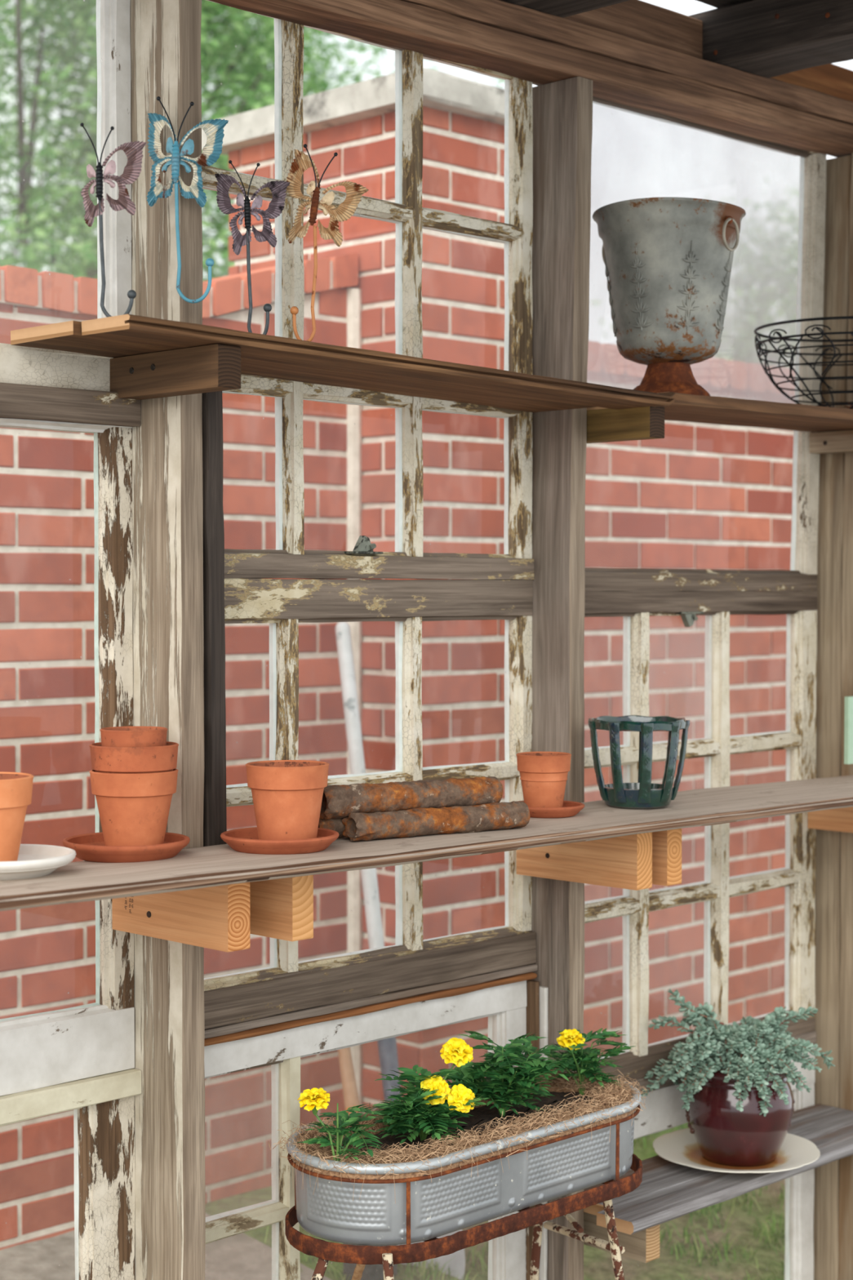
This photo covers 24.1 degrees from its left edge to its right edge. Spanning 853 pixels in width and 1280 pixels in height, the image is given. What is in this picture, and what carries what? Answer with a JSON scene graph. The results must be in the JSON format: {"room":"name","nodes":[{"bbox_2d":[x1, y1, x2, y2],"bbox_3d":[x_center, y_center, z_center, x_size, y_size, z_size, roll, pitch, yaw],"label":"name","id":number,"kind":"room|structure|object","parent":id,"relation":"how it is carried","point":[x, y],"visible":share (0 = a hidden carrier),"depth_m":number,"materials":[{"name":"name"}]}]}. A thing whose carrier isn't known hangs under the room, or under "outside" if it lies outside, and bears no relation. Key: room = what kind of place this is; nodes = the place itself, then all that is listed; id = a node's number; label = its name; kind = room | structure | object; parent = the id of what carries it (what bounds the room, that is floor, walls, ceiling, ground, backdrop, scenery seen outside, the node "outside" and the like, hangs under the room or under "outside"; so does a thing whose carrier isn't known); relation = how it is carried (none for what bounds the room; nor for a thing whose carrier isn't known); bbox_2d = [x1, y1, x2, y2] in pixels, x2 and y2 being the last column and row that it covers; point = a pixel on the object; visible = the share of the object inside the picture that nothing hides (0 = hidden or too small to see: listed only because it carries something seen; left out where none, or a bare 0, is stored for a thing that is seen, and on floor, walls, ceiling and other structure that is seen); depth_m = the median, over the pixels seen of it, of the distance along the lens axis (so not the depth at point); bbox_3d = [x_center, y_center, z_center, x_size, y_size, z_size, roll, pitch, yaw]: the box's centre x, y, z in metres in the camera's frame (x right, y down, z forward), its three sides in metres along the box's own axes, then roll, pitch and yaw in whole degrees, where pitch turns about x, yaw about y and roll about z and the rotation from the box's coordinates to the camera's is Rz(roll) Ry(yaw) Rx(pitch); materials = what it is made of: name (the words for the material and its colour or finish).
{"room":"greenhouse","nodes":[
{"label":"greenhouse","id":0,"kind":"room"},
{"bbox_2d":[0,253,358,1249],"bbox_3d":[-1.661,0.230,3.477,0.245,2.246,4.005,1,2,45],"label":"wall","id":1,"kind":"structure","parent":0,"point":[47,953],"depth_m":4.26,"materials":[{"name":"red brick"}]},
{"bbox_2d":[201,67,505,1109],"bbox_3d":[-0.085,-0.006,5.088,0.804,2.637,0.600,1,2,45],"label":"brick pier","id":2,"kind":"object","parent":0,"point":[463,277],"visible":0.23,"depth_m":4.77,"materials":[{"name":"brick"}]},
{"bbox_2d":[208,0,852,157],"bbox_3d":[0.199,-1.010,3.496,0.093,0.094,3.700,1,2,45],"label":"roof beam","id":3,"kind":"structure","parent":0,"point":[397,24],"depth_m":3.47,"materials":[{"name":"brown wood"}]},
{"bbox_2d":[400,0,852,124],"bbox_3d":[0.182,-1.058,3.512,0.148,0.089,3.700,1,2,45],"label":"roof beam","id":4,"kind":"structure","parent":0,"point":[500,14],"depth_m":3.61,"materials":[{"name":"brown wood"}]},
{"bbox_2d":[501,0,630,17],"bbox_3d":[0.946,-1.115,2.676,2.298,0.115,0.129,1,2,45],"label":"rafter","id":5,"kind":"object","parent":4,"relation":"on","point":[560,8],"visible":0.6,"depth_m":3.39,"materials":[{"name":"brown wood"}]},
{"bbox_2d":[694,0,751,8],"bbox_3d":[0.265,-1.206,3.426,0.146,0.024,3.700,1,2,45],"label":"plank","id":6,"kind":"object","parent":5,"relation":"on","point":[715,3],"visible":0.07,"depth_m":3.78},
{"bbox_2d":[564,0,702,59],"bbox_3d":[0.355,-1.132,3.671,0.041,0.093,0.448,1,2,45],"label":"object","id":7,"kind":"structure","parent":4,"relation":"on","point":[637,20],"depth_m":3.70,"materials":[{"name":"brown wood"}]},
{"bbox_2d":[688,0,852,78],"bbox_3d":[1.364,-1.128,3.096,2.298,0.108,0.163,1,2,45],"label":"rafter","id":8,"kind":"object","parent":4,"relation":"on","point":[766,38],"visible":0.98,"depth_m":3.72,"materials":[{"name":"brown wood"}]},
{"bbox_2d":[769,63,852,102],"bbox_3d":[0.805,-1.144,4.124,0.041,0.093,0.506,1,2,45],"label":"board","id":9,"kind":"object","parent":4,"relation":"on","point":[830,79],"visible":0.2,"depth_m":4.11,"materials":[{"name":"brown wood"}]},
{"bbox_2d":[583,340,793,1057],"bbox_3d":[1.388,0.248,6.234,0.240,2.072,3.211,1,2,45],"label":"wall","id":10,"kind":"structure","parent":0,"point":[700,495],"depth_m":5.44,"materials":[{"name":"red brick"}]},
{"bbox_3d":[1.009,1.653,1.910,3.630,0.060,7.500,1,2,45],"label":"floor","id":11,"kind":"structure","parent":0,"visible":0},
{"bbox_2d":[110,0,250,1279],"bbox_3d":[-0.353,0.315,2.878,0.308,2.567,0.085,1,2,45],"label":"wooden post","id":12,"kind":"object","parent":11,"relation":"on","point":[168,636],"depth_m":2.89,"materials":[{"name":"wood"}]},
{"bbox_2d":[0,0,131,391],"bbox_3d":[-0.799,-0.679,2.592,0.044,0.657,1.001,1,2,45],"label":"window","id":13,"kind":"structure","parent":12,"relation":"attached to","point":[21,365],"depth_m":2.92,"materials":[{"name":"white wood"}]},
{"bbox_2d":[0,417,134,1095],"bbox_3d":[-0.799,0.169,2.614,0.044,0.950,1.001,1,2,45],"label":"window","id":14,"kind":"structure","parent":12,"relation":"attached to","point":[40,1050],"depth_m":2.93,"materials":[{"name":"white wood"}]},
{"bbox_2d":[0,1095,135,1279],"bbox_3d":[-0.799,1.098,2.637,0.044,0.838,1.001,1,2,45],"label":"window","id":15,"kind":"structure","parent":12,"relation":"attached to","point":[104,1163],"depth_m":2.93,"materials":[{"name":"white wood"}]},
{"bbox_2d":[0,382,141,426],"bbox_3d":[-0.789,-0.328,2.591,0.053,0.048,0.998,1,2,45],"label":"wooden beam","id":16,"kind":"structure","parent":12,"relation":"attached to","point":[17,401],"depth_m":2.83,"materials":[{"name":"wood"}]},
{"bbox_2d":[0,1067,141,1124],"bbox_3d":[-0.790,0.662,2.617,0.049,0.037,0.998,1,2,45],"label":"wooden rail","id":17,"kind":"object","parent":12,"relation":"attached to","point":[72,1095],"visible":0.82,"depth_m":2.86,"materials":[{"name":"white wood"}]},
{"bbox_2d":[146,96,228,303],"bbox_3d":[-0.344,-0.621,2.830,0.122,0.288,0.045,0,1,12],"label":"hook","id":18,"kind":"object","parent":12,"relation":"attached to","point":[213,130],"visible":1,"depth_m":2.83,"materials":[{"name":"blue metal"}]},
{"bbox_2d":[249,875,313,941],"bbox_3d":[-0.270,0.372,2.934,0.266,0.104,0.040,1,2,45],"label":"bracket","id":19,"kind":"object","parent":12,"relation":"attached to","point":[282,908],"visible":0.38,"depth_m":2.85,"materials":[{"name":"brown wood"}]},
{"bbox_2d":[10,320,597,412],"bbox_3d":[-0.142,-0.417,3.122,0.152,0.045,1.092,1,2,45],"label":"wooden shelf","id":20,"kind":"object","parent":12,"relation":"attached to","point":[67,336],"visible":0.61,"depth_m":3.08,"materials":[{"name":"brown wood"}]},
{"bbox_2d":[204,980,527,1279],"bbox_3d":[-0.125,1.055,3.308,0.045,0.890,0.823,1,2,45],"label":"window","id":21,"kind":"structure","parent":12,"relation":"attached to","point":[504,1006],"depth_m":3.20,"materials":[{"name":"white wood"}]},
{"bbox_2d":[525,979,539,1279],"bbox_3d":[0.179,1.052,3.593,0.060,0.886,0.010,1,2,45],"label":"batten","id":22,"kind":"object","parent":21,"relation":"attached to","point":[532,986],"visible":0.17,"depth_m":3.57,"materials":[{"name":"wood"}]},
{"bbox_2d":[201,0,534,579],"bbox_3d":[-0.119,-0.562,3.276,0.050,0.925,0.842,1,2,45],"label":"window","id":23,"kind":"structure","parent":12,"relation":"attached to","point":[290,559],"depth_m":3.35,"materials":[{"name":"white wood"}]},
{"bbox_2d":[204,577,533,991],"bbox_3d":[-0.121,0.243,3.297,0.046,0.688,0.842,1,2,45],"label":"window","id":24,"kind":"structure","parent":12,"relation":"attached to","point":[282,603],"depth_m":3.37,"materials":[{"name":"white wood"}]},
{"bbox_2d":[204,931,536,1029],"bbox_3d":[-0.103,0.558,3.285,0.010,0.058,0.838,1,2,45],"label":"wooden beam","id":25,"kind":"structure","parent":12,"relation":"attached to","point":[234,1004],"depth_m":3.28,"materials":[{"name":"brown wood"}]},
{"bbox_2d":[204,972,537,1046],"bbox_3d":[-0.115,0.606,3.291,0.057,0.013,0.827,1,2,45],"label":"batten","id":26,"kind":"object","parent":12,"relation":"attached to","point":[270,1028],"visible":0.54,"depth_m":3.27,"materials":[{"name":"brown wood"}]},
{"bbox_2d":[204,964,537,1038],"bbox_3d":[-0.113,0.594,3.297,0.048,0.013,0.838,1,2,45],"label":"batten","id":27,"kind":"object","parent":12,"relation":"attached to","point":[326,1009],"visible":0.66,"depth_m":3.28,"materials":[{"name":"wood"}]},
{"bbox_2d":[81,314,675,409],"bbox_3d":[-0.019,-0.415,3.061,0.109,0.047,1.155,1,2,45],"label":"wooden shelf","id":28,"kind":"object","parent":12,"relation":"on","point":[131,328],"visible":0.99,"depth_m":2.96,"materials":[{"name":"brown wood"}]},
{"bbox_2d":[80,123,146,317],"bbox_3d":[-0.421,-0.560,2.687,0.089,0.264,0.026,0,1,3],"label":"hook","id":29,"kind":"object","parent":28,"relation":"on","point":[133,151],"visible":1,"depth_m":2.69,"materials":[{"name":"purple metal"}]},
{"bbox_2d":[214,160,290,334],"bbox_3d":[-0.251,-0.556,2.869,0.110,0.257,0.036,0,1,0],"label":"hook","id":30,"kind":"object","parent":28,"relation":"on","point":[277,188],"visible":0.99,"depth_m":2.87,"materials":[{"name":"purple metal"}]},
{"bbox_2d":[285,144,368,342],"bbox_3d":[-0.144,-0.569,2.892,0.120,0.285,0.051,0,1,0],"label":"hook","id":31,"kind":"object","parent":28,"relation":"on","point":[302,162],"visible":1,"depth_m":2.89,"materials":[{"name":"orange metal"}]},
{"bbox_2d":[0,775,852,911],"bbox_3d":[0.015,0.302,3.068,0.246,0.041,2.787,1,2,45],"label":"wooden shelf","id":32,"kind":"object","parent":12,"relation":"attached to","point":[202,867],"visible":0.8,"depth_m":2.92,"materials":[{"name":"wood"}]},
{"bbox_2d":[0,844,75,879],"bbox_3d":[-0.550,0.291,2.606,0.185,0.029,0.185,1,2,45],"label":"saucer","id":33,"kind":"object","parent":32,"relation":"on","point":[34,860],"visible":0.96,"depth_m":2.56,"materials":[{"name":"white ceramic"}]},
{"bbox_2d":[0,771,33,861],"bbox_3d":[-0.576,0.238,2.605,0.128,0.123,0.128,1,2,45],"label":"terracotta pot","id":34,"kind":"object","parent":33,"relation":"on","point":[15,788],"visible":0.94,"depth_m":2.58,"materials":[{"name":"orange ceramic"}]},
{"bbox_2d":[62,831,190,862],"bbox_3d":[-0.419,0.289,2.792,0.176,0.026,0.176,1,2,45],"label":"saucer","id":35,"kind":"object","parent":32,"relation":"on","point":[91,846],"visible":0.81,"depth_m":2.73,"materials":[{"name":"ceramic"}]},
{"bbox_2d":[88,768,178,845],"bbox_3d":[-0.408,0.239,2.790,0.123,0.115,0.123,1,2,45],"label":"terracotta pot","id":36,"kind":"object","parent":35,"relation":"on","point":[134,809],"visible":0.81,"depth_m":2.75,"materials":[{"name":"orange ceramic"}]},
{"bbox_2d":[88,741,178,773],"bbox_3d":[-0.408,0.202,2.790,0.124,0.115,0.124,1,2,45],"label":"terracotta pot","id":37,"kind":"object","parent":36,"relation":"on","point":[154,759],"visible":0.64,"depth_m":2.74,"materials":[{"name":"orange ceramic"}]},
{"bbox_2d":[99,726,167,746],"bbox_3d":[-0.408,0.164,2.788,0.094,0.081,0.094,1,2,45],"label":"terracotta pot","id":38,"kind":"object","parent":37,"relation":"in","point":[113,736],"visible":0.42,"depth_m":2.75,"materials":[{"name":"orange ceramic"}]},
{"bbox_2d":[201,391,226,846],"bbox_3d":[-0.321,-0.036,2.929,0.050,0.705,0.038,1,2,45],"label":"wooden board","id":39,"kind":"object","parent":32,"relation":"on","point":[215,817],"visible":0.7,"depth_m":2.91,"materials":[{"name":"black wood"}]},
{"bbox_2d":[220,826,338,854],"bbox_3d":[-0.211,0.289,2.876,0.170,0.023,0.170,1,2,45],"label":"saucer","id":40,"kind":"object","parent":32,"relation":"on","point":[245,840],"visible":0.83,"depth_m":2.81,"materials":[{"name":"ceramic"}]},
{"bbox_2d":[245,760,329,839],"bbox_3d":[-0.200,0.236,2.874,0.121,0.117,0.121,1,2,45],"label":"terracotta pot","id":41,"kind":"object","parent":40,"relation":"on","point":[287,794],"visible":0.84,"depth_m":2.83,"materials":[{"name":"orange ceramic"}]},
{"bbox_2d":[318,816,348,838],"bbox_3d":[-0.032,0.274,3.068,0.343,0.046,0.045,-1,2,-36],"label":"rusty pipe","id":42,"kind":"object","parent":32,"relation":"on","point":[336,824],"visible":0.12,"depth_m":2.97,"materials":[{"name":"brown metal"}]},
{"bbox_2d":[319,776,502,819],"bbox_3d":[-0.027,0.238,3.045,0.328,0.052,0.050,-1,2,-36],"label":"rusty pipe","id":43,"kind":"object","parent":42,"relation":"on","point":[338,801],"visible":0.92,"depth_m":3.02,"materials":[{"name":"brown metal"}]},
{"bbox_2d":[412,779,435,781],"bbox_3d":[-0.076,0.239,3.064,0.259,0.049,0.045,-1,2,-36],"label":"rusty pipe","id":44,"kind":"object","parent":42,"relation":"on","point":[420,780],"visible":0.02,"depth_m":3.11,"materials":[{"name":"brown metal"}]},
{"bbox_2d":[342,800,529,840],"bbox_3d":[0.017,0.276,3.050,0.328,0.046,0.045,-1,2,-36],"label":"rusty pipe","id":45,"kind":"object","parent":32,"relation":"on","point":[418,821],"visible":1,"depth_m":3.03,"materials":[{"name":"brown metal"}]},
{"bbox_2d":[516,800,584,817],"bbox_3d":[0.198,0.281,3.321,0.129,0.018,0.129,1,2,45],"label":"saucer","id":46,"kind":"object","parent":32,"relation":"on","point":[570,808],"visible":0.59,"depth_m":3.27,"materials":[{"name":"ceramic"}]},
{"bbox_2d":[515,751,571,807],"bbox_3d":[0.195,0.237,3.320,0.092,0.097,0.092,1,2,45],"label":"terracotta pot","id":47,"kind":"object","parent":46,"relation":"on","point":[543,775],"visible":0.91,"depth_m":3.29,"materials":[{"name":"orange ceramic"}]},
{"bbox_2d":[587,715,689,808],"bbox_3d":[0.367,0.211,3.457,0.175,0.153,0.177,1,2,45],"label":"basket pot","id":48,"kind":"object","parent":32,"relation":"on","point":[642,794],"visible":1,"depth_m":3.40,"materials":[{"name":"green ceramic"}]},
{"bbox_2d":[284,1104,642,1279],"bbox_3d":[-0.054,1.190,3.005,0.378,0.817,1.146,1,2,45],"label":"stand","id":49,"kind":"object","parent":11,"relation":"on","point":[388,1256],"visible":0.65,"depth_m":3.03,"materials":[{"name":"brown metal"}]},
{"bbox_2d":[268,1066,653,1245],"bbox_3d":[0.081,0.809,3.189,0.367,0.138,0.760,1,2,45],"label":"planter","id":50,"kind":"object","parent":49,"relation":"on","point":[340,1211],"visible":0.73,"depth_m":3.03,"materials":[{"name":"metal"}]},
{"bbox_2d":[296,1087,383,1160],"bbox_3d":[-0.122,0.725,2.947,0.172,0.136,0.126,1,2,45],"label":"plant","id":51,"kind":"object","parent":50,"relation":"in","point":[316,1099],"visible":0.98,"depth_m":2.93,"materials":[{"name":"green plant"}]},
{"bbox_2d":[311,1100,317,1115],"bbox_3d":[-0.164,0.686,2.933,0.013,0.025,0.013,1,2,45],"label":"flower","id":52,"kind":"object","parent":51,"relation":"on","point":[314,1103],"depth_m":2.92,"materials":[{"name":"yellow plant"}]},
{"bbox_2d":[372,1037,488,1143],"bbox_3d":[0.003,0.706,3.112,0.179,0.165,0.224,0,1,-5],"label":"plant","id":53,"kind":"object","parent":50,"relation":"in","point":[430,1104],"visible":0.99,"depth_m":3.07,"materials":[{"name":"green plant"}]},
{"bbox_2d":[431,1030,568,1117],"bbox_3d":[0.114,0.709,3.231,0.237,0.153,0.186,-1,2,-24],"label":"plant","id":54,"kind":"object","parent":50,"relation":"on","point":[503,1079],"visible":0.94,"depth_m":3.22,"materials":[{"name":"green plant"}]},
{"bbox_2d":[541,1027,636,1094],"bbox_3d":[0.270,0.721,3.405,0.172,0.121,0.150,0,1,-16],"label":"plant","id":55,"kind":"object","parent":50,"relation":"in","point":[585,1061],"visible":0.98,"depth_m":3.39,"materials":[{"name":"green plant"}]},
{"bbox_2d":[531,76,664,1279],"bbox_3d":[0.286,0.297,3.549,0.270,2.569,0.089,1,2,45],"label":"wooden post","id":56,"kind":"object","parent":11,"relation":"on","point":[562,110],"depth_m":3.54,"materials":[{"name":"wood"}]},
{"bbox_2d":[538,986,548,1279],"bbox_3d":[0.190,1.056,3.596,0.072,0.876,0.010,1,2,45],"label":"batten","id":57,"kind":"object","parent":56,"relation":"attached to","point":[543,990],"visible":0.2,"depth_m":3.57,"materials":[{"name":"white wood"}]},
{"bbox_2d":[516,831,652,890],"bbox_3d":[0.271,0.364,3.471,0.274,0.108,0.042,1,2,45],"label":"bracket","id":58,"kind":"object","parent":56,"relation":"attached to","point":[625,862],"visible":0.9,"depth_m":3.42,"materials":[{"name":"brown wood"}]},
{"bbox_2d":[652,828,681,885],"bbox_3d":[0.331,0.364,3.534,0.271,0.110,0.040,1,2,45],"label":"bracket","id":59,"kind":"object","parent":56,"relation":"attached to","point":[666,844],"visible":0.31,"depth_m":3.44,"materials":[{"name":"brown wood"}]},
{"bbox_2d":[532,82,826,591],"bbox_3d":[0.517,-0.569,3.919,0.044,0.948,0.887,1,2,45],"label":"window","id":60,"kind":"structure","parent":56,"relation":"attached to","point":[802,575],"depth_m":4.18,"materials":[{"name":"white wood"}]},
{"bbox_2d":[591,102,795,404],"bbox_3d":[0.496,-0.754,3.934,0.005,0.620,0.830,1,2,45],"label":"window pane","id":61,"kind":"object","parent":60,"relation":"attached to","point":[613,118],"visible":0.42,"depth_m":4.05,"materials":[{"name":"clear glass"}]},
{"bbox_2d":[584,591,817,1082],"bbox_3d":[0.508,0.368,3.930,0.048,0.931,0.858,1,2,45],"label":"window","id":62,"kind":"structure","parent":56,"relation":"attached to","point":[797,877],"depth_m":3.99,"materials":[{"name":"white wood"}]},
{"bbox_2d":[583,1103,852,1262],"bbox_3d":[0.592,1.042,3.841,0.232,0.101,0.901,1,2,45],"label":"wooden shelf","id":63,"kind":"object","parent":56,"relation":"attached to","point":[668,1190],"depth_m":3.65,"materials":[{"name":"grey wood"}]},
{"bbox_2d":[653,1128,820,1173],"bbox_3d":[0.590,0.981,3.816,0.312,0.024,0.312,1,2,45],"label":"saucer","id":64,"kind":"object","parent":63,"relation":"on","point":[681,1146],"visible":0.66,"depth_m":3.81,"materials":[{"name":"white ceramic"}]},
{"bbox_2d":[684,1053,795,1166],"bbox_3d":[0.597,0.896,3.813,0.204,0.181,0.204,1,2,45],"label":"glazed pot","id":65,"kind":"object","parent":64,"relation":"on","point":[724,1134],"visible":0.66,"depth_m":3.73,"materials":[{"name":"red ceramic"}]},
{"bbox_2d":[640,988,835,1116],"bbox_3d":[0.604,0.773,3.802,0.307,0.219,0.357,1,2,45],"label":"succulent plant","id":66,"kind":"object","parent":65,"relation":"in","point":[765,1048],"visible":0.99,"depth_m":3.74,"materials":[{"name":"green plant"}]},
{"bbox_2d":[626,1030,816,1092],"bbox_3d":[0.511,0.849,3.940,0.035,0.031,0.855,1,2,45],"label":"batten","id":67,"kind":"object","parent":56,"relation":"attached to","point":[811,1036],"visible":0.13,"depth_m":3.87,"materials":[{"name":"grey wood"}]},
{"bbox_2d":[633,1047,815,1279],"bbox_3d":[0.507,1.174,3.952,0.044,0.621,0.858,1,2,45],"label":"window","id":68,"kind":"structure","parent":56,"relation":"attached to","point":[663,1111],"depth_m":4.21,"materials":[{"name":"white wood"}]},
{"bbox_2d":[807,152,852,1279],"bbox_3d":[0.931,0.256,4.179,0.209,2.620,0.164,1,2,45],"label":"wooden post","id":69,"kind":"object","parent":11,"relation":"on","point":[846,1076],"depth_m":4.18,"materials":[{"name":"brown wood"}]},
{"bbox_2d":[586,391,852,432],"bbox_3d":[0.626,-0.432,3.825,0.243,0.030,0.823,1,2,45],"label":"wooden shelf","id":70,"kind":"object","parent":69,"relation":"attached to","point":[686,407],"visible":0.77,"depth_m":3.74,"materials":[{"name":"brown wood"}]},
{"bbox_2d":[592,197,746,395],"bbox_3d":[0.441,-0.607,3.637,0.281,0.344,0.275,1,2,45],"label":"urn","id":71,"kind":"object","parent":70,"relation":"on","point":[668,261],"visible":0.99,"depth_m":3.55,"materials":[{"name":"grey metal"}]},
{"bbox_2d":[754,315,852,408],"bbox_3d":[0.831,-0.533,3.960,0.361,0.168,0.361,-1,2,-34],"label":"wire basket","id":72,"kind":"object","parent":70,"relation":"on","point":[760,343],"visible":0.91,"depth_m":3.92,"materials":[{"name":"black metal"}]},
{"bbox_2d":[844,696,852,764],"bbox_3d":[0.849,0.177,3.949,0.013,0.132,0.072,1,2,45],"label":"plaque","id":73,"kind":"object","parent":69,"relation":"attached to","point":[848,705],"visible":1,"depth_m":3.92,"materials":[{"name":"ceramic"}]},
{"label":"outside","id":74,"kind":"structure","parent":0,"visible":0},
{"bbox_2d":[589,177,799,368],"bbox_3d":[2.717,-1.319,16.647,3.356,5.188,2.302,1,2,21],"label":"broadleaf tree","id":75,"kind":"object","parent":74,"point":[775,274],"visible":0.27,"depth_m":16.46,"materials":[{"name":"green plant"}]},
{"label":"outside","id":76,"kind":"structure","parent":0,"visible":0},
{"bbox_2d":[205,1122,785,1279],"bbox_3d":[-6.301,1.147,12.702,21.970,0.166,12.500,1,2,45],"label":"ground","id":77,"kind":"structure","parent":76,"point":[597,1263],"depth_m":4.51,"materials":[{"name":"plant"}]},
{"bbox_2d":[0,6,96,272],"bbox_3d":[-4.018,-2.319,17.155,5.698,7.168,5.061,1,2,24],"label":"broadleaf tree","id":78,"kind":"object","parent":77,"relation":"on","point":[3,93],"visible":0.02,"depth_m":16.75,"materials":[{"name":"green plant"}]},
{"bbox_2d":[0,0,306,281],"bbox_3d":[-2.356,-2.144,11.824,3.532,7.080,3.304,0,1,-12],"label":"broadleaf tree","id":79,"kind":"object","parent":77,"relation":"on","point":[25,162],"visible":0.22,"depth_m":11.67,"materials":[{"name":"green plant"}]},
{"bbox_2d":[0,1213,331,1279],"bbox_3d":[-1.554,1.353,3.028,0.758,0.142,3.480,1,2,45],"label":"paving","id":80,"kind":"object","parent":77,"relation":"on","point":[237,1256],"visible":0.23,"depth_m":4.15,"materials":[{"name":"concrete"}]},
{"bbox_2d":[0,0,394,278],"bbox_3d":[-2.233,-2.260,13.633,4.264,7.222,3.713,0,1,-17],"label":"broadleaf tree","id":81,"kind":"object","parent":77,"relation":"on","point":[236,25],"visible":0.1,"depth_m":13.22,"materials":[{"name":"green plant"}]},
{"bbox_2d":[53,0,504,281],"bbox_3d":[-0.924,-2.327,15.361,3.170,7.268,3.664,1,2,45],"label":"broadleaf tree","id":82,"kind":"object","parent":77,"relation":"on","point":[214,275],"visible":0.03,"depth_m":14.92,"materials":[{"name":"green plant"}]},
{"bbox_2d":[337,1047,397,1279],"bbox_3d":[-0.161,1.092,4.262,0.101,0.502,0.298,-1,2,-27],"label":"tool","id":83,"kind":"object","parent":77,"relation":"on","point":[371,1272],"visible":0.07,"depth_m":4.30,"materials":[{"name":"brown wood"}]},
{"bbox_2d":[335,622,465,1279],"bbox_3d":[-0.134,0.698,4.408,0.214,1.471,0.538,-1,2,-33],"label":"pipe","id":84,"kind":"object","parent":77,"relation":"on","point":[387,1048],"visible":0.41,"depth_m":4.47,"materials":[{"name":"white wood"}]},
{"bbox_2d":[377,1037,401,1102],"bbox_3d":[-0.081,0.944,4.379,0.042,0.146,0.082,0,2,-19],"label":"socket","id":85,"kind":"object","parent":84,"relation":"attached to","point":[387,1048],"depth_m":4.37,"materials":[{"name":"metal"}]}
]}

